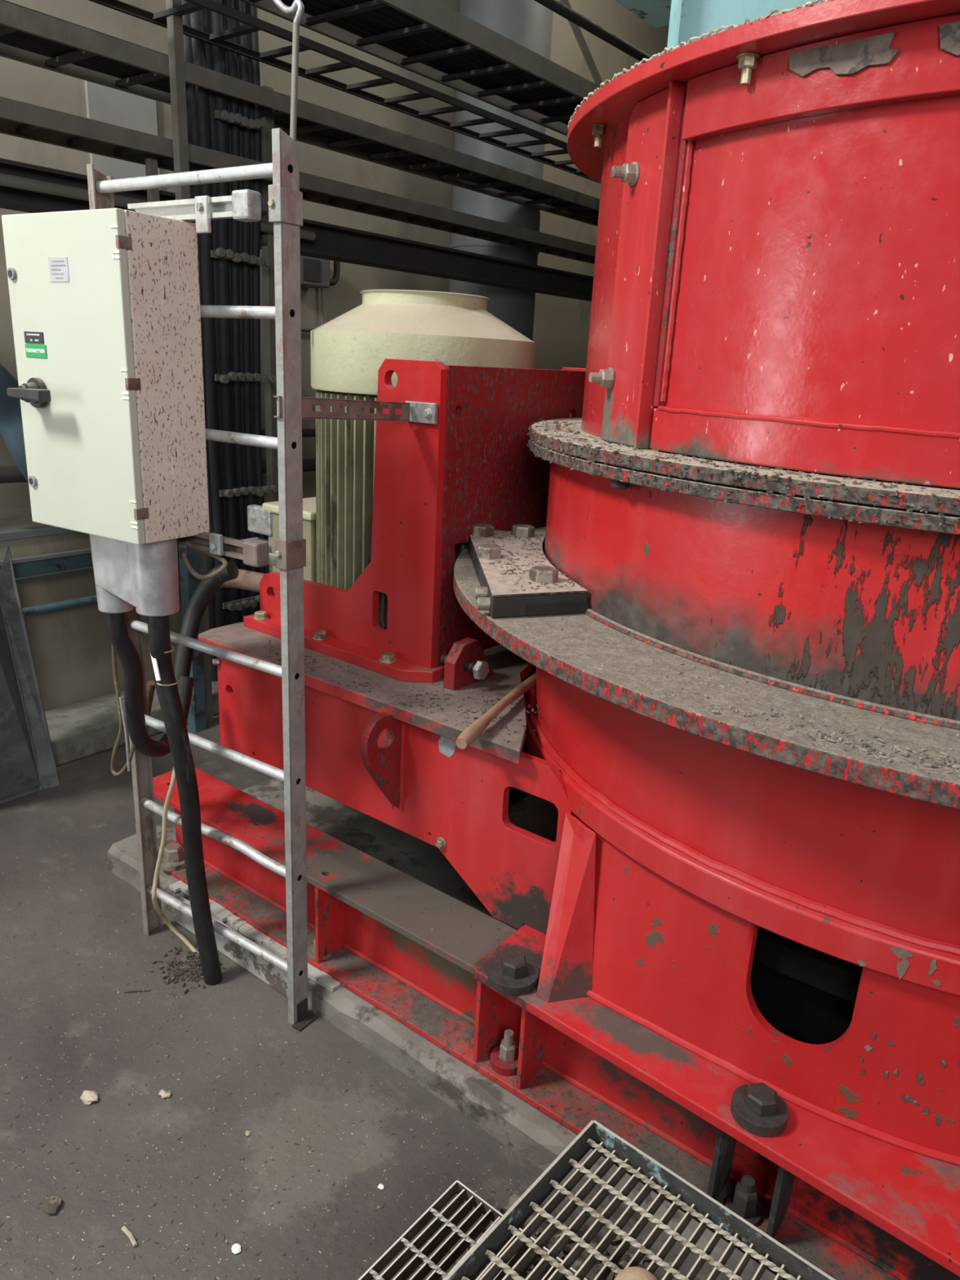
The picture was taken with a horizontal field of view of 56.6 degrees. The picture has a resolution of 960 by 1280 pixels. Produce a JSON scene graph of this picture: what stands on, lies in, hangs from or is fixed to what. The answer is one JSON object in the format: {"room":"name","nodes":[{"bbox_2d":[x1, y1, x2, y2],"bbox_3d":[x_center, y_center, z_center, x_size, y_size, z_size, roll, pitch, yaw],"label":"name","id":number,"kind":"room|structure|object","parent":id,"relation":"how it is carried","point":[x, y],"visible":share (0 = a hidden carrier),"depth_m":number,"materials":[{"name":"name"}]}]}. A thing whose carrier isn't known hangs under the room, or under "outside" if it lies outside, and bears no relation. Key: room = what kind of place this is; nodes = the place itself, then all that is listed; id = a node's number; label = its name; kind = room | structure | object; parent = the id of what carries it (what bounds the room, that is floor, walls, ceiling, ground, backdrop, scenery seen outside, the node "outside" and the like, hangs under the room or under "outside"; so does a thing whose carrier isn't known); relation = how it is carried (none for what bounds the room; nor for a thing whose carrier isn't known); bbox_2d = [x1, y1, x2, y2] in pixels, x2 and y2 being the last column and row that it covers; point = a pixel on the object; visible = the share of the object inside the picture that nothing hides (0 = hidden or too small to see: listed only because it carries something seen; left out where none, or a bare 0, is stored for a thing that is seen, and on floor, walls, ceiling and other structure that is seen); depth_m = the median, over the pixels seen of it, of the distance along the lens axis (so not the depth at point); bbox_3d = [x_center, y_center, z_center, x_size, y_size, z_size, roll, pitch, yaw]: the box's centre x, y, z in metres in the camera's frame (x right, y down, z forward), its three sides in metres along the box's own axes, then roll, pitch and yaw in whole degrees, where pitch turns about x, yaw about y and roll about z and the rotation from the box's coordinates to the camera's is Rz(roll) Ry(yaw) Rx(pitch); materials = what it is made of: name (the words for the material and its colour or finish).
{"room":"industrial plant interior","nodes":[
{"label":"industrial plant interior","id":0,"kind":"room"},
{"bbox_2d":[272,0,304,142],"bbox_3d":[-0.550,-1.368,2.562,0.133,0.869,0.018,16,21,35],"label":"rod","id":1,"kind":"object","parent":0,"point":[297,6],"visible":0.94,"depth_m":2.46,"materials":[{"name":"metal"}]},
{"bbox_2d":[0,0,669,509],"bbox_3d":[-1.306,-2.996,5.154,0.200,6.000,14.500,16,21,35],"label":"wall","id":2,"kind":"structure","parent":0,"point":[561,327],"depth_m":5.74,"materials":[{"name":"paint"}]},
{"bbox_2d":[0,364,28,482],"bbox_3d":[-2.083,-1.069,3.704,0.866,0.998,1.710,-3,18,-17],"label":"duct","id":3,"kind":"object","parent":2,"relation":"attached to","point":[11,431],"visible":0.22,"depth_m":3.11,"materials":[{"name":"paint"}]},
{"bbox_2d":[0,458,315,483],"bbox_3d":[-1.452,-0.825,4.307,0.070,0.132,1.873,16,21,35],"label":"pipe","id":4,"kind":"object","parent":3,"relation":"attached to","point":[11,473],"visible":0.21,"depth_m":3.69,"materials":[{"name":"metal"}]},
{"bbox_2d":[84,80,160,190],"bbox_3d":[-1.791,-2.474,4.497,0.020,0.850,0.373,16,21,35],"label":"board","id":5,"kind":"object","parent":2,"relation":"attached to","point":[104,104],"visible":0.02,"depth_m":4.44,"materials":[{"name":"grey"}]},
{"bbox_2d":[0,480,315,711],"bbox_3d":[-1.067,-0.479,5.648,0.720,0.930,14.100,16,21,35],"label":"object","id":6,"kind":"structure","parent":2,"relation":"attached to","point":[71,648],"depth_m":4.08,"materials":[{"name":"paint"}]},
{"bbox_2d":[22,581,180,616],"bbox_3d":[-1.744,-0.181,3.980,0.036,0.060,1.053,16,21,35],"label":"pipe","id":7,"kind":"object","parent":6,"relation":"attached to","point":[79,602],"visible":0.29,"depth_m":3.86,"materials":[{"name":"metal"}]},
{"bbox_2d":[0,500,266,541],"bbox_3d":[-1.857,-0.500,3.981,0.080,0.030,2.800,16,21,35],"label":"wall ledge","id":8,"kind":"object","parent":6,"relation":"on","point":[44,530],"visible":0.11,"depth_m":3.84,"materials":[{"name":"grey metal"}]},
{"bbox_2d":[0,534,267,584],"bbox_3d":[-1.841,-0.333,3.884,0.090,0.100,2.600,16,21,35],"label":"channel","id":9,"kind":"object","parent":6,"relation":"attached to","point":[27,569],"visible":0.44,"depth_m":3.84,"materials":[{"name":"blue paint"}]},
{"bbox_2d":[300,255,329,288],"bbox_3d":[-1.069,-2.261,5.417,0.195,0.210,0.260,16,21,35],"label":"junction box","id":10,"kind":"object","parent":2,"relation":"attached to","point":[314,272],"visible":0.36,"depth_m":5.37,"materials":[{"name":"grey metal"}]},
{"bbox_2d":[300,261,340,286],"bbox_3d":[-0.998,-2.254,5.427,0.040,0.210,0.383,16,21,35],"label":"pipe","id":11,"kind":"object","parent":10,"relation":"attached to","point":[335,279],"visible":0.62,"depth_m":5.54,"materials":[{"name":"metal"}]},
{"bbox_2d":[0,713,700,1279],"bbox_3d":[1.915,0.854,3.612,8.750,0.100,14.500,16,21,35],"label":"floor","id":12,"kind":"structure","parent":0,"point":[72,826],"depth_m":2.15,"materials":[{"name":"concrete"}]},
{"bbox_2d":[0,546,60,804],"bbox_3d":[-1.815,0.115,3.320,0.250,1.120,0.752,2,17,-4],"label":"panel","id":13,"kind":"object","parent":12,"relation":"on","point":[28,765],"visible":1,"depth_m":3.54,"materials":[{"name":"metal"}]},
{"bbox_2d":[42,1194,61,1214],"bbox_3d":[-0.903,1.192,1.883,0.051,0.015,0.037,16,21,35],"label":"lump","id":14,"kind":"object","parent":12,"relation":"on","point":[51,1203],"visible":1,"depth_m":1.88,"materials":[{"name":"grey stone"}]},
{"bbox_2d":[80,1089,97,1104],"bbox_3d":[-0.943,1.104,2.154,0.050,0.017,0.036,16,21,35],"label":"lump","id":15,"kind":"object","parent":12,"relation":"on","point":[87,1097],"visible":1,"depth_m":2.15,"materials":[{"name":"beige stone"}]},
{"bbox_2d":[44,680,219,766],"bbox_3d":[-0.673,0.018,5.466,0.330,0.130,14.100,16,21,35],"label":"concrete plinth","id":16,"kind":"object","parent":12,"relation":"on","point":[82,729],"depth_m":3.98,"materials":[{"name":"concrete"}]},
{"bbox_2d":[182,0,217,681],"bbox_3d":[-1.274,-1.251,4.088,0.084,3.114,0.100,-1,18,-13],"label":"cable","id":17,"kind":"object","parent":16,"relation":"on","point":[191,99],"visible":0.25,"depth_m":3.91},
{"bbox_2d":[190,9,226,627],"bbox_3d":[-1.240,-1.256,4.098,0.084,3.120,0.100,-1,18,-13],"label":"cable","id":18,"kind":"object","parent":16,"relation":"on","point":[197,17],"visible":0.52,"depth_m":4.04,"materials":[{"name":"rubber"}]},
{"bbox_2d":[202,8,228,625],"bbox_3d":[-1.219,-1.283,4.151,0.086,3.143,0.095,-3,18,-18],"label":"cable","id":19,"kind":"object","parent":16,"relation":"on","point":[206,16],"visible":0.27,"depth_m":3.98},
{"bbox_2d":[209,0,239,624],"bbox_3d":[-1.187,-1.289,4.162,0.090,3.151,0.084,16,21,35],"label":"cable","id":20,"kind":"object","parent":16,"relation":"on","point":[216,20],"visible":0.41,"depth_m":4.10,"materials":[{"name":"rubber"}]},
{"bbox_2d":[213,109,267,130],"bbox_3d":[-1.036,-2.259,3.871,0.056,0.056,0.244,16,21,35],"label":"bar","id":21,"kind":"object","parent":20,"relation":"attached to","point":[257,124],"visible":1,"depth_m":3.85,"materials":[{"name":"metal"}]},
{"bbox_2d":[222,595,260,610],"bbox_3d":[-1.157,-0.194,4.499,0.056,0.056,0.302,16,21,35],"label":"bar","id":22,"kind":"object","parent":20,"relation":"attached to","point":[251,602],"visible":0.65,"depth_m":4.44,"materials":[{"name":"metal"}]},
{"bbox_2d":[210,247,272,266],"bbox_3d":[-1.072,-1.727,4.026,0.056,0.053,0.303,16,21,35],"label":"clamp","id":23,"kind":"object","parent":20,"relation":"attached to","point":[220,253],"visible":1,"depth_m":3.99,"materials":[{"name":"metal"}]},
{"bbox_2d":[214,371,276,384],"bbox_3d":[-1.095,-1.230,4.186,0.056,0.053,0.319,16,21,35],"label":"bar","id":24,"kind":"object","parent":20,"relation":"attached to","point":[231,376],"visible":1,"depth_m":4.15,"materials":[{"name":"metal"}]},
{"bbox_2d":[219,484,278,497],"bbox_3d":[-1.121,-0.724,4.345,0.056,0.055,0.317,16,21,35],"label":"bar","id":25,"kind":"object","parent":20,"relation":"attached to","point":[258,491],"visible":1,"depth_m":4.32,"materials":[{"name":"metal"}]},
{"bbox_2d":[222,0,239,622],"bbox_3d":[-1.168,-1.316,4.213,0.072,3.173,0.059,3,17,0],"label":"cable","id":26,"kind":"object","parent":16,"relation":"attached to","point":[223,1],"visible":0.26,"depth_m":4.04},
{"bbox_2d":[224,0,247,622],"bbox_3d":[-1.143,-1.315,4.213,0.072,3.174,0.060,3,17,1],"label":"cable","id":27,"kind":"object","parent":16,"relation":"attached to","point":[230,23],"visible":0.51,"depth_m":4.16,"materials":[{"name":"rubber"}]},
{"bbox_2d":[233,0,249,615],"bbox_3d":[-1.130,-1.337,4.256,0.072,3.192,0.060,3,17,1],"label":"cable","id":28,"kind":"object","parent":16,"relation":"attached to","point":[234,1],"visible":0.3,"depth_m":4.20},
{"bbox_2d":[236,0,257,614],"bbox_3d":[-1.105,-1.337,4.256,0.071,3.193,0.061,3,17,1],"label":"cable","id":29,"kind":"object","parent":16,"relation":"attached to","point":[241,6],"visible":0.44,"depth_m":4.17,"materials":[{"name":"rubber"}]},
{"bbox_2d":[245,3,257,610],"bbox_3d":[-1.092,-1.359,4.300,0.073,3.211,0.060,3,17,-1],"label":"cable","id":30,"kind":"object","parent":16,"relation":"on","point":[246,4],"visible":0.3,"depth_m":4.17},
{"bbox_2d":[248,4,265,610],"bbox_3d":[-1.068,-1.358,4.299,0.075,3.212,0.060,2,17,-3],"label":"cable","id":31,"kind":"object","parent":16,"relation":"on","point":[254,37],"visible":0.48,"depth_m":4.20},
{"bbox_2d":[260,85,278,573],"bbox_3d":[-1.056,-1.227,4.522,0.050,2.770,0.050,16,21,35],"label":"cable","id":32,"kind":"object","parent":16,"relation":"on","point":[267,251],"visible":0.5,"depth_m":4.41,"materials":[{"name":"rubber"}]},
{"bbox_2d":[0,173,315,240],"bbox_3d":[-1.786,-1.696,3.271,0.044,0.044,3.100,16,21,35],"label":"pipe","id":33,"kind":"object","parent":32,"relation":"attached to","point":[6,180],"visible":0.35,"depth_m":3.46,"materials":[{"name":"metal"}]},
{"bbox_2d":[0,158,593,301],"bbox_3d":[0.339,-2.466,6.075,0.170,0.150,10.300,16,21,35],"label":"beam","id":34,"kind":"structure","parent":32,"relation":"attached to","point":[334,242],"depth_m":4.96,"materials":[{"name":"metal"}]},
{"bbox_2d":[0,96,595,264],"bbox_3d":[0.466,-2.638,5.949,0.266,0.065,10.335,16,21,35],"label":"steel beam","id":35,"kind":"structure","parent":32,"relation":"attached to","point":[40,120],"depth_m":3.95,"materials":[{"name":"metal"}]},
{"bbox_2d":[145,158,159,202],"bbox_3d":[-1.362,-1.725,3.736,0.035,0.520,0.035,16,21,35],"label":"post","id":36,"kind":"object","parent":35,"relation":"attached to","point":[151,165],"visible":0.36,"depth_m":3.67,"materials":[{"name":"metal"}]},
{"bbox_2d":[0,118,587,255],"bbox_3d":[0.305,-2.630,5.860,0.040,0.027,10.000,16,21,35],"label":"cable","id":37,"kind":"object","parent":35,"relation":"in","point":[2,119],"visible":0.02,"depth_m":3.79,"materials":[{"name":"rubber"}]},
{"bbox_2d":[0,0,599,226],"bbox_3d":[0.423,-2.926,5.882,0.386,0.070,10.300,16,21,35],"label":"cable tray","id":38,"kind":"object","parent":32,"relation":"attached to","point":[90,43],"visible":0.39,"depth_m":4.00,"materials":[{"name":"metal"}]},
{"bbox_2d":[1,0,563,186],"bbox_3d":[0.446,-2.887,5.678,0.068,0.060,10.000,16,21,35],"label":"cable","id":39,"kind":"object","parent":38,"relation":"in","point":[2,0],"visible":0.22,"depth_m":3.35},
{"bbox_2d":[16,30,554,197],"bbox_3d":[0.371,-2.909,5.732,0.070,0.062,10.000,16,21,35],"label":"cable","id":40,"kind":"object","parent":38,"relation":"in","point":[37,37],"visible":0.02,"depth_m":3.50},
{"bbox_2d":[0,35,589,213],"bbox_3d":[0.255,-2.941,5.816,0.072,0.060,10.000,16,21,35],"label":"cable","id":41,"kind":"object","parent":38,"relation":"in","point":[27,44],"visible":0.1,"depth_m":3.80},
{"bbox_2d":[0,38,598,220],"bbox_3d":[0.217,-2.951,5.844,0.070,0.060,10.001,16,21,35],"label":"cable","id":42,"kind":"object","parent":38,"relation":"in","point":[2,41],"visible":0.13,"depth_m":4.38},
{"bbox_2d":[4,32,594,213],"bbox_3d":[0.292,-2.931,5.790,0.068,0.060,10.000,16,21,35],"label":"cable","id":43,"kind":"object","parent":38,"relation":"in","point":[11,35],"visible":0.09,"depth_m":4.29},
{"bbox_2d":[10,31,598,213],"bbox_3d":[0.332,-2.921,5.761,0.071,0.060,10.001,16,21,35],"label":"cable","id":44,"kind":"object","parent":38,"relation":"in","point":[15,32],"visible":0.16,"depth_m":4.42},
{"bbox_2d":[151,765,199,954],"bbox_3d":[-0.921,0.646,2.643,0.124,0.620,0.154,-6,19,-25],"label":"cable","id":45,"kind":"object","parent":12,"relation":"on","point":[155,904],"visible":0.95,"depth_m":2.57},
{"bbox_2d":[150,943,226,993],"bbox_3d":[-0.856,0.962,2.630,0.222,0.010,0.180,16,21,35],"label":"heap","id":46,"kind":"object","parent":12,"relation":"on","point":[184,967],"visible":0.85,"depth_m":2.61,"materials":[{"name":"gravel"}]},
{"bbox_2d":[165,0,213,725],"bbox_3d":[-1.184,-2.405,3.458,0.042,5.900,0.042,16,21,35],"label":"post","id":47,"kind":"object","parent":12,"relation":"on","point":[175,23],"visible":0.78,"depth_m":3.55,"materials":[{"name":"metal"}]},
{"bbox_2d":[88,0,599,183],"bbox_3d":[0.667,-3.017,5.661,0.346,0.030,10.300,16,21,35],"label":"cable tray","id":48,"kind":"object","parent":47,"relation":"attached to","point":[252,24],"visible":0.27,"depth_m":4.07,"materials":[{"name":"metal"}]},
{"bbox_2d":[177,544,206,733],"bbox_3d":[-1.324,-0.119,4.092,0.060,1.150,0.060,16,21,35],"label":"steel post","id":49,"kind":"object","parent":12,"relation":"on","point":[197,722],"visible":0.36,"depth_m":4.14,"materials":[{"name":"metal"}]},
{"bbox_2d":[86,128,318,1031],"bbox_3d":[-0.698,-0.055,2.282,0.686,2.172,0.074,14,20,31],"label":"ladder","id":50,"kind":"object","parent":12,"relation":"on","point":[285,202],"visible":0.73,"depth_m":2.13,"materials":[{"name":"silver metal"}]},
{"bbox_2d":[1,208,209,616],"bbox_3d":[-0.889,-0.496,2.091,0.403,0.908,0.277,13,20,29],"label":"electrical cabinet","id":51,"kind":"object","parent":50,"relation":"attached to","point":[105,303],"visible":1,"depth_m":2.00,"materials":[{"name":"metal"}]},
{"bbox_2d":[110,644,135,776],"bbox_3d":[-0.978,0.066,2.404,0.078,0.660,0.052,16,21,35],"label":"cable","id":52,"kind":"object","parent":51,"relation":"hanging from","point":[113,652],"visible":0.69,"depth_m":2.44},
{"bbox_2d":[106,612,194,757],"bbox_3d":[-0.919,0.090,2.515,0.074,0.529,0.423,4,17,3],"label":"power cable","id":53,"kind":"object","parent":51,"relation":"attached to","point":[120,638],"visible":0.87,"depth_m":2.38,"materials":[{"name":"black rubber"}]},
{"bbox_2d":[119,697,130,771],"bbox_3d":[-0.957,0.254,2.400,0.023,0.211,0.007,16,21,35],"label":"cable","id":54,"kind":"object","parent":53,"relation":"hanging from","point":[120,698],"visible":1,"depth_m":2.39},
{"bbox_2d":[146,615,222,985],"bbox_3d":[-0.786,0.456,2.390,0.085,1.178,0.154,16,21,35],"label":"power cable","id":55,"kind":"object","parent":51,"relation":"hanging from","point":[158,627],"visible":0.95,"depth_m":2.35,"materials":[{"name":"black rubber"}]},
{"bbox_2d":[127,189,261,233],"bbox_3d":[-0.633,-0.921,1.933,0.410,0.078,0.046,14,20,31],"label":"mounting rail","id":56,"kind":"object","parent":50,"relation":"attached to","point":[243,205],"visible":0.98,"depth_m":1.89,"materials":[{"name":"metal"}]},
{"bbox_2d":[181,540,228,579],"bbox_3d":[-0.662,-0.188,2.135,0.162,0.075,0.054,16,21,35],"label":"cable","id":57,"kind":"object","parent":50,"relation":"attached to","point":[224,561],"visible":0.98,"depth_m":2.12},
{"bbox_2d":[177,532,269,567],"bbox_3d":[-0.669,-0.237,2.147,0.410,0.058,0.046,14,20,31],"label":"mounting rail","id":58,"kind":"object","parent":50,"relation":"attached to","point":[254,553],"visible":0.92,"depth_m":2.09,"materials":[{"name":"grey metal"}]},
{"bbox_2d":[273,395,437,424],"bbox_3d":[-0.295,-0.547,2.124,0.104,0.067,0.480,16,21,35],"label":"brace","id":59,"kind":"object","parent":50,"relation":"attached to","point":[411,411],"visible":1,"depth_m":2.17,"materials":[{"name":"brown metal"}]},
{"bbox_2d":[0,857,511,1279],"bbox_3d":[-0.981,1.070,2.281,2.148,0.002,0.840,16,21,35],"label":"chips","id":60,"kind":"object","parent":12,"relation":"on","point":[226,1240],"depth_m":1.98,"materials":[{"name":"grey stone"}]},
{"bbox_2d":[0,855,519,1279],"bbox_3d":[-0.989,1.065,2.292,2.214,0.004,0.827,16,21,35],"label":"crumbs","id":61,"kind":"object","parent":12,"relation":"on","point":[73,876],"visible":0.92,"depth_m":2.00,"materials":[{"name":"grey stone"}]},
{"bbox_2d":[107,777,775,1279],"bbox_3d":[1.030,0.914,2.933,3.900,0.104,2.645,16,21,35],"label":"concrete plinth","id":62,"kind":"object","parent":12,"relation":"on","point":[531,1133],"visible":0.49,"depth_m":2.42,"materials":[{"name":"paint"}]},
{"bbox_2d":[358,1180,587,1279],"bbox_3d":[-0.107,1.189,1.292,0.494,0.036,0.794,16,21,35],"label":"step grating","id":63,"kind":"structure","parent":12,"relation":"on","point":[490,1213],"depth_m":1.61,"materials":[{"name":"metal"}]},
{"bbox_2d":[445,1186,622,1279],"bbox_3d":[0.338,1.405,1.265,1.300,0.091,0.860,16,21,35],"label":"heap","id":64,"kind":"object","parent":12,"relation":"on","point":[519,1192],"visible":0.19,"depth_m":1.86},
{"bbox_2d":[439,1198,673,1279],"bbox_3d":[0.228,1.316,1.511,0.806,0.120,0.577,16,21,35],"label":"scraps","id":65,"kind":"object","parent":64,"relation":"on","point":[613,1246],"visible":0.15,"depth_m":1.76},
{"bbox_2d":[152,767,959,1279],"bbox_3d":[0.254,0.952,2.056,3.340,0.290,0.200,16,21,35],"label":"base frame","id":66,"kind":"structure","parent":12,"relation":"on","point":[379,944],"depth_m":2.23,"materials":[{"name":"red paint"}]},
{"bbox_2d":[146,680,155,715],"bbox_3d":[-1.086,0.370,2.907,0.080,0.490,0.198,-2,18,-16],"label":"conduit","id":67,"kind":"object","parent":66,"relation":"attached to","point":[150,684],"visible":0.12,"depth_m":2.86,"materials":[{"name":"metal"}]},
{"bbox_2d":[160,851,185,871],"bbox_3d":[-1.012,0.731,2.949,0.100,0.018,0.100,16,21,35],"label":"washer","id":68,"kind":"object","parent":66,"relation":"in","point":[176,864],"depth_m":2.92,"materials":[{"name":"metal"}]},
{"bbox_2d":[307,944,331,960],"bbox_3d":[-0.457,0.889,2.545,0.070,0.012,0.070,16,21,35],"label":"washer","id":69,"kind":"object","parent":66,"relation":"in","point":[326,955],"depth_m":2.52,"materials":[{"name":"metal"}]},
{"bbox_2d":[489,1044,519,1075],"bbox_3d":[0.066,1.026,2.179,0.084,0.022,0.084,16,21,35],"label":"washer","id":70,"kind":"object","parent":66,"relation":"in","point":[500,1064],"depth_m":2.15,"materials":[{"name":"red paint"}]},
{"bbox_2d":[198,437,959,1276],"bbox_3d":[1.007,0.047,2.602,3.261,1.178,2.656,16,21,35],"label":"machine","id":71,"kind":"object","parent":66,"relation":"on","point":[759,928],"depth_m":1.69,"materials":[{"name":"red paint"}]},
{"bbox_2d":[173,561,239,682],"bbox_3d":[-0.905,0.018,2.833,0.170,0.539,0.253,16,21,35],"label":"power cable","id":72,"kind":"object","parent":71,"relation":"attached to","point":[206,589],"visible":0.62,"depth_m":2.83,"materials":[{"name":"black rubber"}]},
{"bbox_2d":[220,288,535,629],"bbox_3d":[-0.346,-0.637,3.096,1.090,1.049,0.718,16,21,35],"label":"motor","id":73,"kind":"object","parent":71,"relation":"on","point":[348,350],"visible":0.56,"depth_m":2.70,"materials":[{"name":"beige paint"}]},
{"bbox_2d":[244,640,539,742],"bbox_3d":[-0.249,0.109,2.482,1.003,0.005,0.278,16,21,35],"label":"litter","id":74,"kind":"object","parent":71,"relation":"on","point":[360,684],"visible":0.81,"depth_m":2.34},
{"bbox_2d":[243,358,586,682],"bbox_3d":[-0.138,-0.467,2.914,0.777,0.851,1.014,16,21,35],"label":"mount","id":75,"kind":"object","parent":71,"relation":"on","point":[477,464],"visible":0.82,"depth_m":2.48,"materials":[{"name":"red paint"}]},
{"bbox_2d":[488,955,538,995],"bbox_3d":[0.076,0.761,2.025,0.116,0.022,0.116,16,21,35],"label":"washer","id":76,"kind":"object","parent":71,"relation":"in","point":[526,982],"depth_m":1.99,"materials":[{"name":"metal"}]},
{"bbox_2d":[457,523,588,617],"bbox_3d":[0.090,-0.199,2.244,0.252,0.079,0.777,1,17,-5],"label":"plate","id":77,"kind":"object","parent":71,"relation":"on","point":[497,593],"visible":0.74,"depth_m":1.99,"materials":[{"name":"grey metal"}]},
{"bbox_2d":[488,530,583,591],"bbox_3d":[0.108,-0.209,2.237,0.193,0.006,0.682,1,17,-5],"label":"litter","id":78,"kind":"object","parent":77,"relation":"on","point":[499,537],"visible":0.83,"depth_m":2.18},
{"bbox_2d":[443,1120,835,1279],"bbox_3d":[0.259,1.068,1.027,0.873,0.060,0.846,17,22,37],"label":"step grating","id":79,"kind":"structure","parent":71,"relation":"attached to","point":[772,1255],"depth_m":1.43,"materials":[{"name":"metal"}]},
{"bbox_2d":[613,1266,657,1279],"bbox_3d":[0.212,0.926,1.220,0.096,0.098,0.192,8,18,15],"label":"boot","id":80,"kind":"object","parent":79,"relation":"on","point":[630,1273],"visible":1,"depth_m":1.29,"materials":[{"name":"beige leather"}]},
{"bbox_2d":[461,556,959,777],"bbox_3d":[0.445,0.027,1.712,0.536,0.008,1.863,-11,22,-37],"label":"litter","id":81,"kind":"object","parent":71,"relation":"on","point":[905,753],"visible":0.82,"depth_m":1.35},
{"bbox_2d":[526,418,959,528],"bbox_3d":[0.562,-0.326,1.737,0.540,0.060,1.890,-10,21,-35],"label":"crust","id":82,"kind":"object","parent":71,"relation":"on","point":[738,477],"visible":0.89,"depth_m":1.51,"materials":[{"name":"grey soil"}]},
{"bbox_2d":[530,0,959,515],"bbox_3d":[1.292,-0.792,2.144,2.296,0.715,2.296,2,17,-4],"label":"housing","id":83,"kind":"object","parent":71,"relation":"on","point":[776,282],"visible":0.99,"depth_m":1.49,"materials":[{"name":"red paint"}]},
{"bbox_2d":[606,367,614,388],"bbox_3d":[0.278,-0.561,1.912,0.005,0.044,0.044,-2,18,-16],"label":"washer","id":84,"kind":"object","parent":83,"relation":"in","point":[610,371],"depth_m":1.90,"materials":[{"name":"metal"}]},
{"bbox_2d":[627,161,639,186],"bbox_3d":[0.305,-0.926,1.772,0.005,0.044,0.044,-3,18,-18],"label":"washer","id":85,"kind":"object","parent":83,"relation":"in","point":[633,166],"depth_m":1.76,"materials":[{"name":"metal"}]},
{"bbox_2d":[614,0,821,53],"bbox_3d":[0.676,-1.810,2.110,0.711,1.200,0.400,16,21,35],"label":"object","id":86,"kind":"structure","parent":83,"relation":"on","point":[686,20],"depth_m":2.13,"materials":[{"name":"metal"}]},
{"bbox_2d":[533,421,959,497],"bbox_3d":[0.582,-0.350,1.729,0.537,0.005,1.855,-10,22,-36],"label":"litter","id":87,"kind":"object","parent":83,"relation":"on","point":[544,422],"visible":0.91,"depth_m":1.66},
{"bbox_2d":[736,52,759,60],"bbox_3d":[0.441,-0.958,1.464,0.038,0.003,0.038,16,21,35],"label":"washer","id":88,"kind":"object","parent":83,"relation":"in","point":[740,55],"depth_m":1.45,"materials":[{"name":"silver metal"}]},
{"bbox_2d":[730,1084,788,1137],"bbox_3d":[0.529,0.889,1.687,0.104,0.024,0.104,16,21,35],"label":"washer","id":89,"kind":"object","parent":71,"relation":"in","point":[747,1120],"depth_m":1.66,"materials":[{"name":"metal"}]},
{"bbox_2d":[724,1193,761,1226],"bbox_3d":[0.538,1.168,1.824,0.072,0.010,0.072,16,21,35],"label":"washer","id":90,"kind":"object","parent":66,"relation":"in","point":[754,1217],"depth_m":1.81,"materials":[{"name":"metal"}]},
{"bbox_2d":[239,0,600,136],"bbox_3d":[0.884,-3.111,5.461,0.516,0.090,10.300,16,21,35],"label":"cable tray","id":91,"kind":"object","parent":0,"point":[435,15],"visible":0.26,"depth_m":4.14,"materials":[{"name":"metal"}]},
{"bbox_2d":[280,0,568,124],"bbox_3d":[0.628,-3.142,5.461,0.070,0.061,10.001,16,21,35],"label":"cable","id":92,"kind":"object","parent":91,"relation":"in","point":[287,2],"visible":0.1,"depth_m":4.38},
{"bbox_2d":[288,0,569,120],"bbox_3d":[0.666,-3.130,5.434,0.069,0.061,10.000,16,21,35],"label":"cable","id":93,"kind":"object","parent":91,"relation":"in","point":[308,6],"visible":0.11,"depth_m":4.16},
{"bbox_2d":[303,0,569,115],"bbox_3d":[0.708,-3.119,5.404,0.070,0.061,10.000,16,21,35],"label":"cable","id":94,"kind":"object","parent":91,"relation":"in","point":[318,3],"visible":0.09,"depth_m":4.07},
{"bbox_2d":[319,0,574,114],"bbox_3d":[0.748,-3.108,5.374,0.070,0.062,10.000,16,21,35],"label":"cable","id":95,"kind":"object","parent":91,"relation":"in","point":[496,79],"visible":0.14,"depth_m":4.31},
{"bbox_2d":[329,0,576,111],"bbox_3d":[0.789,-3.096,5.344,0.071,0.061,10.000,16,21,35],"label":"cable","id":96,"kind":"object","parent":91,"relation":"in","point":[504,77],"visible":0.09,"depth_m":4.22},
{"bbox_2d":[342,0,580,107],"bbox_3d":[0.829,-3.085,5.315,0.069,0.061,10.000,16,21,35],"label":"cable","id":97,"kind":"object","parent":91,"relation":"in","point":[375,12],"visible":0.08,"depth_m":4.09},
{"bbox_2d":[358,0,582,104],"bbox_3d":[0.870,-3.074,5.285,0.071,0.061,10.000,16,21,35],"label":"cable","id":98,"kind":"object","parent":91,"relation":"in","point":[385,9],"visible":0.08,"depth_m":4.02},
{"bbox_2d":[386,5,574,96],"bbox_3d":[0.912,-3.062,5.255,0.077,0.061,10.000,16,21,35],"label":"cable","id":99,"kind":"object","parent":91,"relation":"in","point":[388,6],"visible":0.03,"depth_m":4.05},
{"bbox_2d":[559,0,602,85],"bbox_3d":[0.525,-3.076,4.589,0.010,0.340,0.460,16,21,35],"label":"strap","id":100,"kind":"object","parent":91,"relation":"attached to","point":[576,30],"visible":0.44,"depth_m":4.62,"materials":[{"name":"metal"}]},
{"bbox_2d":[448,0,553,340],"bbox_3d":[0.148,-3.686,6.119,0.646,5.020,0.646,16,21,35],"label":"column","id":101,"kind":"structure","parent":0,"point":[528,24],"depth_m":6.02,"materials":[{"name":"grey metal"}]},
{"bbox_2d":[533,0,651,62],"bbox_3d":[0.807,-2.954,4.501,0.044,0.067,2.077,16,21,35],"label":"pipe","id":102,"kind":"object","parent":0,"point":[555,6],"visible":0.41,"depth_m":4.13,"materials":[{"name":"metal"}]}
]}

